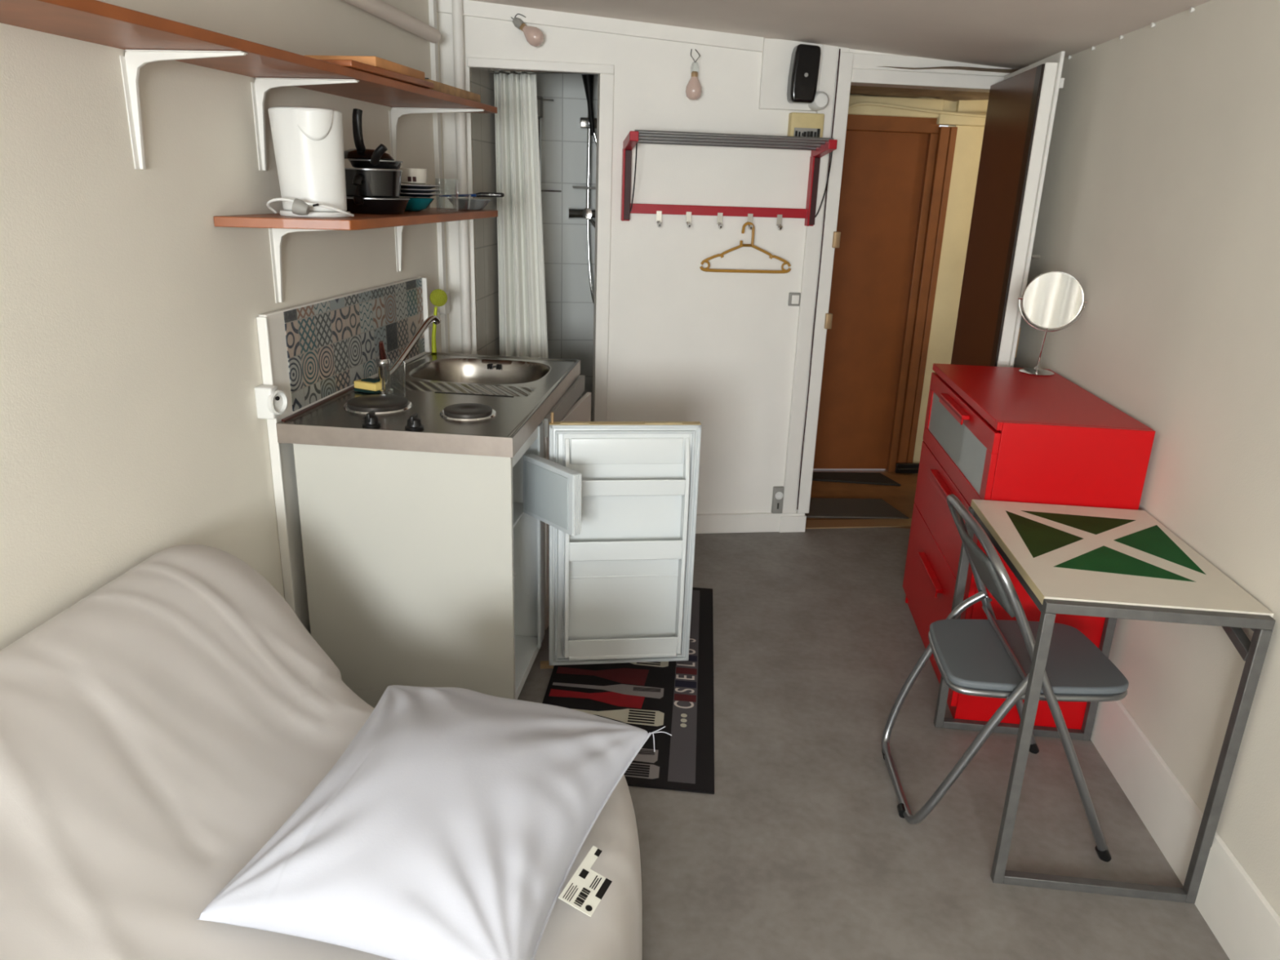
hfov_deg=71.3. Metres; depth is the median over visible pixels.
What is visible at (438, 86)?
wooden plank
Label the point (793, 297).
light switch
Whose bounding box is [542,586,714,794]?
kitchen rug
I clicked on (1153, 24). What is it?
clip
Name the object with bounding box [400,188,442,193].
plate
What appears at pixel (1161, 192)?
wall
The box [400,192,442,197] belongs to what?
plate
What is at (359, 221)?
wall shelf
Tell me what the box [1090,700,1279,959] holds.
baseboard
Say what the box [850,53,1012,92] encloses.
trim
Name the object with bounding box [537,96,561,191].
shower caddy
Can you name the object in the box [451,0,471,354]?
pipe
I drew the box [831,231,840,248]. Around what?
strike plate
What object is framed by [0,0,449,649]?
wall
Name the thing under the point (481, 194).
kitchen knife
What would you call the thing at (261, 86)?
shelf bracket
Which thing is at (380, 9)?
pipe
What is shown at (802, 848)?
floor
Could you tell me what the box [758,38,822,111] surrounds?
wall panel
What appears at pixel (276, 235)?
shelf bracket
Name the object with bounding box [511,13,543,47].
light bulb
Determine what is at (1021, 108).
door
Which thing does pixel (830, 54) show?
trim
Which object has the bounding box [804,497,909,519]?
doormat
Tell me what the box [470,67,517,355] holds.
wall
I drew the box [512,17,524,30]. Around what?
bulb socket
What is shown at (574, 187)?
soap tray
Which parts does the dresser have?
handle, drawer, handle, drawer, handle, glass panel, drawer, panel, panel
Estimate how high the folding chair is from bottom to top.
0.849 m
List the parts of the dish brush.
brush handle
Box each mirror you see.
[1017,271,1087,376]
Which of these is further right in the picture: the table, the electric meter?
the table
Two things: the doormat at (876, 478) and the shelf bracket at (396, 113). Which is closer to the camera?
the shelf bracket at (396, 113)
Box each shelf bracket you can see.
[119,48,247,168]
[250,77,359,170]
[268,228,328,302]
[388,106,484,160]
[394,226,404,271]
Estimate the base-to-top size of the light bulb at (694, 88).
0.198 m
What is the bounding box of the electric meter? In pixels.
[786,44,821,104]
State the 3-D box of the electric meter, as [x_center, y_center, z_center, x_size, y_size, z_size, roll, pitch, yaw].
[0.680,-1.684,3.704,0.116,0.221,0.078,-1,18,-8]
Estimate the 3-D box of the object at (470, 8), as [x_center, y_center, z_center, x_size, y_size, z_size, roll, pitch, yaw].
[-0.146,-1.841,3.588,1.328,0.153,0.014,-1,18,-8]
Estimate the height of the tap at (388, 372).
0.221 m
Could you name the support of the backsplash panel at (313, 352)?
attached to the wall at (131, 431)
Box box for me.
[786,112,824,137]
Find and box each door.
[512,453,582,536]
[813,114,957,471]
[951,51,1065,367]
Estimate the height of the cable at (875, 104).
0.063 m
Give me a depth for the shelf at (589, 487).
2.81 m
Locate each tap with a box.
[376,315,440,394]
[376,357,393,394]
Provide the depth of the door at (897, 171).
5.07 m
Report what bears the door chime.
attached to the electric meter
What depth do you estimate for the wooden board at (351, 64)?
2.38 m
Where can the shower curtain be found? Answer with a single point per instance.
(522, 317)
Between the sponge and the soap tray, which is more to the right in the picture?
the soap tray
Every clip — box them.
[1150,22,1155,27]
[1189,7,1195,13]
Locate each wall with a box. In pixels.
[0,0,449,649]
[438,12,900,514]
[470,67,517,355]
[517,72,598,421]
[854,94,988,462]
[1013,0,1279,917]
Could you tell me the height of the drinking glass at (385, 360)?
0.115 m
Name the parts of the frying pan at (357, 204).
handle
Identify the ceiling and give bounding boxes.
[470,0,1211,101]
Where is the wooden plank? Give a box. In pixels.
[425,79,480,102]
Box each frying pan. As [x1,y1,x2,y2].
[343,108,394,160]
[346,195,409,214]
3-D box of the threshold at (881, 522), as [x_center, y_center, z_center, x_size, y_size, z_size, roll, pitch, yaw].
[1.144,0.221,4.548,0.700,0.006,0.105,-1,18,-8]
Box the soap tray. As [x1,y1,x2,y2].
[572,186,595,189]
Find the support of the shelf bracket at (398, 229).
attached to the wall at (131, 431)
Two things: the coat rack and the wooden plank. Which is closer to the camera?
the wooden plank
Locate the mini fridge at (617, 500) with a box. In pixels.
[512,412,701,699]
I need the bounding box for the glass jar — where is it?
[435,182,458,212]
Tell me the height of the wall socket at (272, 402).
0.090 m
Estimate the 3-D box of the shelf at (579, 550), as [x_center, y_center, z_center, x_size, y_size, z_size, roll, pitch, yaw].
[-0.048,0.221,2.898,0.368,0.068,0.056,-1,18,-7]
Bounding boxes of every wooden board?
[305,55,425,80]
[320,59,434,88]
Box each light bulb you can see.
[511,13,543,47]
[685,48,702,100]
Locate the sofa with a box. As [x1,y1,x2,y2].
[0,544,642,959]
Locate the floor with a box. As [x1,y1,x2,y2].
[517,468,1229,959]
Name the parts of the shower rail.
riser rail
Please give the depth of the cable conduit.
3.61 m
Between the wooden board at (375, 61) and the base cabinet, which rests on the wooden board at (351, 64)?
the wooden board at (375, 61)
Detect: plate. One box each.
[400,184,440,189]
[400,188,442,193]
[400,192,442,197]
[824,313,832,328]
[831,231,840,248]
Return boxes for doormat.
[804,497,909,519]
[812,471,900,485]
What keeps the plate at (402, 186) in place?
on the plate at (402, 190)
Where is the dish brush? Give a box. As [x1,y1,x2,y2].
[429,288,447,352]
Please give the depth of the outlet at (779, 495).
4.33 m
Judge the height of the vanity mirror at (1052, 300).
0.371 m
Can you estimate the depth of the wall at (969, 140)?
5.04 m
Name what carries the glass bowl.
on the wall shelf at (359, 221)
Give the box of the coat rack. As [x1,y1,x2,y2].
[620,129,837,231]
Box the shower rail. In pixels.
[567,74,596,303]
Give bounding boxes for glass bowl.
[399,196,434,211]
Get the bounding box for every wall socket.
[254,384,288,419]
[771,486,784,513]
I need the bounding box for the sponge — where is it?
[354,377,381,394]
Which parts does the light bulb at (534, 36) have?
glass bulb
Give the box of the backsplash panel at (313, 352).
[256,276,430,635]
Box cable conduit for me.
[428,0,449,352]
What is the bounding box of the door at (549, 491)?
[512,453,582,536]
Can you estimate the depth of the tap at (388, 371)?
2.89 m
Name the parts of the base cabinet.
panel, cabinet door, panel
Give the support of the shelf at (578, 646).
attached to the mini fridge at (617, 500)
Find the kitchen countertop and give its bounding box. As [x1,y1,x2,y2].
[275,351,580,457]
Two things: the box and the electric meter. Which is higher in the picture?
the electric meter
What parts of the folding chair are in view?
leg frame, backrest, frame, seat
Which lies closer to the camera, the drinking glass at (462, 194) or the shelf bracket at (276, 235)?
the shelf bracket at (276, 235)
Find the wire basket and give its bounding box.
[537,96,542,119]
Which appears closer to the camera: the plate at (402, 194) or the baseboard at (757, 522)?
the plate at (402, 194)
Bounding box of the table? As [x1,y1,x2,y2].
[933,499,1275,903]
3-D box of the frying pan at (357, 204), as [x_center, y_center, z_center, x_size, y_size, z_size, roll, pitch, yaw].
[-0.807,-0.829,2.679,0.226,0.053,0.226,-15,25,-41]
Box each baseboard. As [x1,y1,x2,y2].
[695,512,806,533]
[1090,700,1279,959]
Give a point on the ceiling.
(1014, 34)
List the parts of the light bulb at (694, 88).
glass bulb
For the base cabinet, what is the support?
on the floor
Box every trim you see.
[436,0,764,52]
[466,57,613,421]
[782,44,853,513]
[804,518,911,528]
[848,94,986,126]
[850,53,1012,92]
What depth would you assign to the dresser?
2.76 m
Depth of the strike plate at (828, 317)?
4.07 m
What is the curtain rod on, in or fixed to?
attached to the wall at (686, 342)
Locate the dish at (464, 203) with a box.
[446,198,491,209]
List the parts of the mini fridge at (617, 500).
frame, fridge door, liner moulding, liner moulding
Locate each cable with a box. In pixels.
[796,48,840,509]
[848,102,986,117]
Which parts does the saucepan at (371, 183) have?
handle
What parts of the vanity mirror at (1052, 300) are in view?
stem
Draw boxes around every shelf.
[0,0,497,113]
[213,207,497,230]
[568,540,682,561]
[568,636,677,657]
[581,479,685,496]
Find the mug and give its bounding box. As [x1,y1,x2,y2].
[397,168,427,184]
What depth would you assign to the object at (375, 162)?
2.58 m
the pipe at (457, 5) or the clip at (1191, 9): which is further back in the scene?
the pipe at (457, 5)
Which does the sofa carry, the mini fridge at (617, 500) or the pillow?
the pillow
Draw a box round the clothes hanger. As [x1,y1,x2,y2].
[699,222,791,273]
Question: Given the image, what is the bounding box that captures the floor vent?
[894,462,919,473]
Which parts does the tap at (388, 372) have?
lever, spout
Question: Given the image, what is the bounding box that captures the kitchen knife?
[439,191,504,197]
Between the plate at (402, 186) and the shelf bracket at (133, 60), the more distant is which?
the plate at (402, 186)
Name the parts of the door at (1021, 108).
lock plate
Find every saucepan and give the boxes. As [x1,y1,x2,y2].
[345,168,402,197]
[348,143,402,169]
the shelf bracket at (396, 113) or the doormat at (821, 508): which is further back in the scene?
the doormat at (821, 508)
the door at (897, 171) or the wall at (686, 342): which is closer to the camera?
the wall at (686, 342)
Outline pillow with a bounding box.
[196,684,671,959]
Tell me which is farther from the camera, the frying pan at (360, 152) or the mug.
the mug
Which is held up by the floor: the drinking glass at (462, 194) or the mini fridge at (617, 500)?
the mini fridge at (617, 500)
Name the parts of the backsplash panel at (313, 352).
tile panel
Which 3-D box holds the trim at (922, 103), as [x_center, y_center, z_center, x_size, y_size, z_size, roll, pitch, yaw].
[1.540,-1.978,4.788,1.010,0.125,0.090,0,18,-6]
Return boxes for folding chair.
[881,493,1128,862]
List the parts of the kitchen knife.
blade, handle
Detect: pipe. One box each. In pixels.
[342,0,440,43]
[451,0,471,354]
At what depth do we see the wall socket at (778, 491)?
4.34 m
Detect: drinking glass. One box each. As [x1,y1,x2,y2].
[382,360,405,397]
[451,194,471,211]
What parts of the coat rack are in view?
shelf arm, brace cord, hook rail, shelf arm, brace cord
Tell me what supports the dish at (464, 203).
on the wall shelf at (359, 221)
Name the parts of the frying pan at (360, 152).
lid handle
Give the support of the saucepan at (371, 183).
on the frying pan at (357, 204)
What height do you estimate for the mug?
0.047 m
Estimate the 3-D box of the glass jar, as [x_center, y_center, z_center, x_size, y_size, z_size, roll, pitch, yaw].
[-0.648,-0.957,3.000,0.076,0.105,0.076,4,18,5]
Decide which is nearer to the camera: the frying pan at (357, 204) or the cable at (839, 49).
the frying pan at (357, 204)
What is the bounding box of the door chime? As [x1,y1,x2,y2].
[807,91,829,111]
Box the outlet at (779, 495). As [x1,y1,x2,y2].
[775,491,782,499]
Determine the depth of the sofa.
1.60 m
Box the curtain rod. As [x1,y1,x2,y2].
[487,68,593,74]
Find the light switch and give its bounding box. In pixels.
[787,292,800,306]
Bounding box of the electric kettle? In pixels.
[266,106,354,217]
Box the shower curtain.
[493,72,548,358]
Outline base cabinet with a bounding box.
[293,375,591,707]
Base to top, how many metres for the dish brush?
0.250 m
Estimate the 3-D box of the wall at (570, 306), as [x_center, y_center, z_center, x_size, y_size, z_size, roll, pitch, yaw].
[-0.405,-1.101,4.732,0.900,2.300,0.100,-1,19,-10]
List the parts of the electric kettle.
cord, spout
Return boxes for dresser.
[902,363,1155,729]
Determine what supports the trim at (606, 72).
attached to the wall at (686, 342)
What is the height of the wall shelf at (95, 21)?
0.022 m
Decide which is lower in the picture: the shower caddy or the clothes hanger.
the clothes hanger
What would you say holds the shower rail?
attached to the wall at (570, 306)

